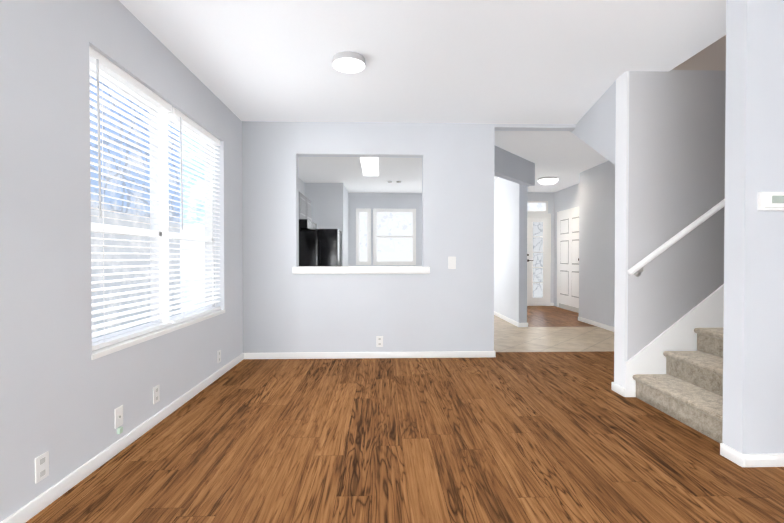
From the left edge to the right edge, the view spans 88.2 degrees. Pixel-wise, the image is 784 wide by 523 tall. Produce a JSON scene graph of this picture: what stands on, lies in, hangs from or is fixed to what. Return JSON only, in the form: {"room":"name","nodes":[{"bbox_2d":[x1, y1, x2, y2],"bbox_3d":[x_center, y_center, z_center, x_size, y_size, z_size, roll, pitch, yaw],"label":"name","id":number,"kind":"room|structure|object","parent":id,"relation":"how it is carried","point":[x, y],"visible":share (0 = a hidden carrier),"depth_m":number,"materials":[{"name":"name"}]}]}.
{"room":"empty living room","nodes":[
{"label":"empty living room","id":0,"kind":"room"},
{"bbox_2d":[0,0,303,521],"bbox_3d":[-1.594,-0.208,3.597,0.160,2.430,10.850,0,1,-2],"label":"wall","id":1,"kind":"structure","parent":0,"point":[63,396],"depth_m":1.83,"materials":[{"name":"paint"}]},
{"bbox_2d":[35,451,48,483],"bbox_3d":[-1.455,0.855,1.681,0.006,0.102,0.062,0,1,-2],"label":"electrical outlet","id":2,"kind":"object","parent":1,"relation":"attached to","point":[41,466],"visible":1,"depth_m":1.68,"materials":[{"name":"white plastic"}]},
{"bbox_2d":[115,405,122,433],"bbox_3d":[-1.465,0.855,2.176,0.015,0.140,0.062,0,1,-2],"label":"electrical outlet","id":3,"kind":"object","parent":1,"relation":"attached to","point":[118,416],"visible":0.96,"depth_m":2.17,"materials":[{"name":"white plastic"}]},
{"bbox_2d":[0,353,243,522],"bbox_3d":[-1.436,1.001,1.234,0.018,0.064,5.830,0,1,-2],"label":"baseboard","id":4,"kind":"structure","parent":1,"relation":"attached to","point":[35,506],"depth_m":2.04,"materials":[{"name":"white wood"}]},
{"bbox_2d":[153,385,158,403],"bbox_3d":[-1.480,0.835,2.539,0.006,0.102,0.062,0,1,-2],"label":"electrical outlet","id":5,"kind":"object","parent":1,"relation":"attached to","point":[155,394],"visible":1,"depth_m":2.53,"materials":[{"name":"white plastic"}]},
{"bbox_2d":[89,46,224,359],"bbox_3d":[-1.566,-0.302,2.805,0.161,1.545,1.687,0,1,-2],"label":"window blinds","id":6,"kind":"object","parent":1,"relation":"attached to","point":[162,113],"visible":0.77,"depth_m":2.64,"materials":[{"name":"white plastic"}]},
{"bbox_2d":[217,350,220,362],"bbox_3d":[-1.508,0.829,3.530,0.006,0.102,0.062,0,1,-2],"label":"electrical outlet","id":7,"kind":"object","parent":1,"relation":"attached to","point":[218,356],"visible":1,"depth_m":3.52,"materials":[{"name":"white plastic"}]},
{"bbox_2d":[299,192,306,223],"bbox_3d":[-1.404,-0.761,5.622,0.334,0.370,0.500,0,1,-2],"label":"upper cabinet","id":8,"kind":"object","parent":1,"relation":"attached to","point":[306,223],"depth_m":5.54,"materials":[{"name":"grey wood"}]},
{"bbox_2d":[307,198,314,223],"bbox_3d":[-1.418,-0.767,6.122,0.334,0.370,0.500,0,1,-2],"label":"upper cabinet","id":9,"kind":"object","parent":1,"relation":"attached to","point":[309,203],"depth_m":6.08,"materials":[{"name":"grey wood"}]},
{"bbox_2d":[304,182,335,228],"bbox_3d":[-1.344,-0.253,7.591,0.570,2.430,0.120,0,1,-2],"label":"wall","id":10,"kind":"structure","parent":0,"point":[335,205],"depth_m":7.52,"materials":[{"name":"paint"}]},
{"bbox_2d":[336,183,347,265],"bbox_3d":[-0.985,-0.259,8.126,0.120,2.430,1.170,0,1,-2],"label":"wall","id":11,"kind":"structure","parent":0,"point":[341,191],"depth_m":7.57,"materials":[{"name":"paint"}]},
{"bbox_2d":[242,121,494,352],"bbox_3d":[-0.234,-0.216,4.232,2.595,2.430,0.120,0,1,-2],"label":"wall","id":12,"kind":"structure","parent":0,"point":[440,307],"depth_m":4.18,"materials":[{"name":"paint"}]},
{"bbox_2d":[293,266,429,273],"bbox_3d":[-0.318,0.089,4.278,1.405,0.070,0.270,0,1,-2],"label":"sill","id":13,"kind":"structure","parent":12,"relation":"attached to","point":[361,270],"depth_m":4.15,"materials":[{"name":"white"}]},
{"bbox_2d":[244,351,495,358],"bbox_3d":[-0.210,0.968,4.189,2.579,0.064,0.034,0,1,-2],"label":"baseboard","id":14,"kind":"structure","parent":12,"relation":"attached to","point":[447,354],"depth_m":4.17,"materials":[{"name":"white"}]},
{"bbox_2d":[376,336,382,346],"bbox_3d":[-0.128,0.829,4.183,0.066,0.108,0.006,0,1,-2],"label":"electrical outlet","id":15,"kind":"object","parent":12,"relation":"attached to","point":[379,341],"visible":1,"depth_m":4.18,"materials":[{"name":"white plastic"}]},
{"bbox_2d":[448,257,455,268],"bbox_3d":[0.624,0.013,4.195,0.076,0.125,0.008,0,1,-2],"label":"light switch","id":16,"kind":"object","parent":12,"relation":"attached to","point":[451,262],"visible":1,"depth_m":4.19,"materials":[{"name":"white plastic"}]},
{"bbox_2d":[348,193,421,265],"bbox_3d":[0.365,-0.268,8.841,3.000,2.430,0.120,0,1,-2],"label":"wall","id":17,"kind":"structure","parent":0,"point":[371,201],"depth_m":8.75,"materials":[{"name":"paint"}]},
{"bbox_2d":[356,209,415,264],"bbox_3d":[-0.130,-0.536,8.750,1.295,1.210,0.026,0,1,-2],"label":"kitchen window","id":18,"kind":"structure","parent":17,"relation":"in","point":[394,236],"depth_m":8.74,"materials":[{"name":"white glass"}]},
{"bbox_2d":[26,351,783,522],"bbox_3d":[1.857,1.092,1.375,7.050,0.120,6.180,0,1,-2],"label":"floor","id":19,"kind":"structure","parent":0,"point":[537,437],"depth_m":2.13,"materials":[{"name":"brown wood"}]},
{"bbox_2d":[633,328,722,442],"bbox_3d":[3.509,-0.021,2.621,3.415,2.076,0.868,0,1,-2],"label":"stairs","id":20,"kind":"structure","parent":19,"relation":"on","point":[687,388],"depth_m":2.70,"materials":[{"name":"carpet"}]},
{"bbox_2d":[119,0,725,192],"bbox_3d":[1.790,-1.534,3.680,7.050,0.220,10.850,0,1,-2],"label":"ceiling","id":21,"kind":"structure","parent":0,"point":[509,61],"depth_m":2.82,"materials":[{"name":"paint"}]},
{"bbox_2d":[332,51,365,72],"bbox_3d":[-0.302,-1.387,2.832,0.232,0.056,0.232,0,1,-2],"label":"ceiling light","id":22,"kind":"object","parent":21,"relation":"attached to","point":[348,62],"visible":1,"depth_m":2.77,"materials":[{"name":"white glass"}]},
{"bbox_2d":[359,157,378,175],"bbox_3d":[-0.322,-1.425,5.956,0.270,0.050,1.420,0,1,-2],"label":"kitchen ceiling light","id":23,"kind":"object","parent":21,"relation":"attached to","point":[369,166],"visible":0.64,"depth_m":5.92,"materials":[{"name":"white"}]},
{"bbox_2d":[538,177,557,184],"bbox_3d":[2.755,-1.411,7.136,0.340,0.105,0.340,0,1,-2],"label":"light","id":24,"kind":"object","parent":21,"relation":"attached to","point":[547,180],"visible":1,"depth_m":7.03,"materials":[{"name":"white glass"}]},
{"bbox_2d":[494,177,527,322],"bbox_3d":[1.917,-0.252,7.425,0.120,2.430,2.800,0,1,-2],"label":"wall","id":25,"kind":"structure","parent":0,"point":[510,249],"depth_m":6.43,"materials":[{"name":"paint"}]},
{"bbox_2d":[494,311,519,326],"bbox_3d":[1.850,0.931,7.429,0.014,0.064,2.814,0,1,-2],"label":"baseboard","id":26,"kind":"structure","parent":25,"relation":"attached to","point":[505,318],"depth_m":6.54,"materials":[{"name":"white"}]},
{"bbox_2d":[520,323,527,326],"bbox_3d":[1.972,0.933,7.333,0.044,0.064,2.614,0,1,-2],"label":"baseboard","id":27,"kind":"structure","parent":25,"relation":"attached to","point":[521,324],"depth_m":6.03,"materials":[{"name":"white wood"}]},
{"bbox_2d":[494,145,534,186],"bbox_3d":[1.319,-0.226,5.157,0.110,2.430,2.300,1,1,41],"label":"wall","id":28,"kind":"structure","parent":0,"point":[510,166],"depth_m":5.43,"materials":[{"name":"paint"}]},
{"bbox_2d":[495,124,575,130],"bbox_3d":[1.525,-1.414,4.269,0.925,0.035,0.120,0,1,-2],"label":"wall","id":29,"kind":"structure","parent":0,"point":[535,127],"depth_m":4.22,"materials":[{"name":"paint"}]},
{"bbox_2d":[527,192,553,305],"bbox_3d":[2.765,-0.266,8.710,1.650,2.430,0.120,0,1,-2],"label":"wall","id":30,"kind":"structure","parent":0,"point":[541,196],"depth_m":8.66,"materials":[{"name":"paint"}]},
{"bbox_2d":[527,218,546,304],"bbox_3d":[3.073,0.002,8.618,0.480,1.873,0.079,0,1,-2],"label":"front door","id":31,"kind":"structure","parent":30,"relation":"in","point":[536,261],"depth_m":8.62,"materials":[{"name":"white"}]},
{"bbox_2d":[527,201,550,305],"bbox_3d":[3.072,-0.170,8.649,0.640,2.240,0.022,0,1,-2],"label":"door frame","id":32,"kind":"structure","parent":30,"relation":"attached to","point":[536,209],"depth_m":8.64,"materials":[{"name":"white"}]},
{"bbox_2d":[494,315,613,351],"bbox_3d":[1.700,1.031,6.798,7.050,0.120,4.670,0,1,-2],"label":"floor","id":33,"kind":"structure","parent":0,"point":[509,337],"depth_m":5.19,"materials":[{"name":"beige tile"}]},
{"bbox_2d":[299,229,341,265],"bbox_3d":[-1.256,0.207,7.138,0.660,1.520,0.761,0,1,-2],"label":"fridge","id":34,"kind":"object","parent":33,"relation":"on","point":[320,247],"visible":0.29,"depth_m":6.79,"materials":[{"name":"black metal"}]},
{"bbox_2d":[527,306,596,326],"bbox_3d":[3.587,1.021,7.638,3.230,0.120,3.100,0,1,-2],"label":"floor","id":35,"kind":"structure","parent":0,"point":[546,316],"depth_m":6.99,"materials":[{"name":"brown wood"}]},
{"bbox_2d":[554,160,614,326],"bbox_3d":[3.384,-0.235,5.997,0.570,2.430,5.580,0,1,-2],"label":"wall","id":36,"kind":"structure","parent":0,"point":[591,194],"depth_m":6.17,"materials":[{"name":"paint"}]},
{"bbox_2d":[557,207,578,306],"bbox_3d":[3.486,-0.034,7.828,0.020,1.985,1.270,0,1,-2],"label":"door frame","id":37,"kind":"structure","parent":36,"relation":"attached to","point":[575,209],"depth_m":8.40,"materials":[{"name":"white wood"}]},
{"bbox_2d":[557,211,578,312],"bbox_3d":[3.434,0.009,7.827,0.116,1.900,1.110,0,1,-2],"label":"closet door","id":38,"kind":"structure","parent":36,"relation":"in","point":[568,264],"depth_m":7.89,"materials":[{"name":"white wood"}]},
{"bbox_2d":[578,317,613,331],"bbox_3d":[3.122,0.959,4.942,0.014,0.064,3.460,0,1,-2],"label":"baseboard","id":39,"kind":"structure","parent":36,"relation":"attached to","point":[610,328],"depth_m":6.07,"materials":[{"name":"white"}]},
{"bbox_2d":[570,80,615,164],"bbox_3d":[2.443,-1.091,3.814,1.434,0.669,1.289,0,1,-2],"label":"wall","id":40,"kind":"structure","parent":0,"point":[595,129],"depth_m":3.44,"materials":[{"name":"paint"}]},
{"bbox_2d":[614,35,725,387],"bbox_3d":[3.537,-1.488,3.126,3.588,5.000,0.140,0,1,-2],"label":"wall","id":41,"kind":"structure","parent":0,"point":[670,159],"depth_m":3.03,"materials":[{"name":"paint"}]},
{"bbox_2d":[611,382,625,394],"bbox_3d":[2.439,0.979,3.201,1.422,0.064,0.018,0,1,-2],"label":"baseboard","id":42,"kind":"structure","parent":41,"relation":"attached to","point":[615,387],"depth_m":3.09,"materials":[{"name":"white"}]},
{"bbox_2d":[625,284,723,396],"bbox_3d":[3.440,-0.444,3.057,3.388,2.914,0.016,0,1,-2],"label":"trim","id":43,"kind":"structure","parent":41,"relation":"attached to","point":[680,334],"depth_m":3.02,"materials":[{"name":"white"}]},
{"bbox_2d":[627,199,724,276],"bbox_3d":[3.385,-1.115,3.013,3.324,2.456,0.087,0,1,-2],"label":"handrail","id":44,"kind":"object","parent":41,"relation":"attached to","point":[635,270],"visible":0.75,"depth_m":2.95,"materials":[{"name":"white painted wood"}]},
{"bbox_2d":[722,0,783,453],"bbox_3d":[3.556,-1.477,2.106,3.610,5.000,0.120,0,1,-2],"label":"wall","id":45,"kind":"structure","parent":0,"point":[753,372],"depth_m":2.02,"materials":[{"name":"paint"}]},
{"bbox_2d":[732,448,783,466],"bbox_3d":[2.551,0.992,2.038,1.624,0.064,0.014,0,1,-2],"label":"baseboard","id":46,"kind":"structure","parent":45,"relation":"attached to","point":[773,459],"depth_m":2.01,"materials":[{"name":"white wood"}]},
{"bbox_2d":[758,192,783,209],"bbox_3d":[1.897,-0.298,1.998,0.160,0.088,0.026,0,1,-2],"label":"thermostat","id":47,"kind":"object","parent":45,"relation":"attached to","point":[770,200],"visible":1,"depth_m":1.99,"materials":[{"name":"white plastic"}]},
{"label":"outside","id":48,"kind":"structure","parent":0,"visible":0},
{"bbox_2d":[90,75,180,338],"bbox_3d":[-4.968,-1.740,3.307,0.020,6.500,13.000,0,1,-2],"label":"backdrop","id":49,"kind":"structure","parent":48,"point":[123,217],"depth_m":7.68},
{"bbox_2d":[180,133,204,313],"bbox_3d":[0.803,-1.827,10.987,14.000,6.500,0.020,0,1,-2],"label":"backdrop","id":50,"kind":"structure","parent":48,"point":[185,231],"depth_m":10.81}
]}

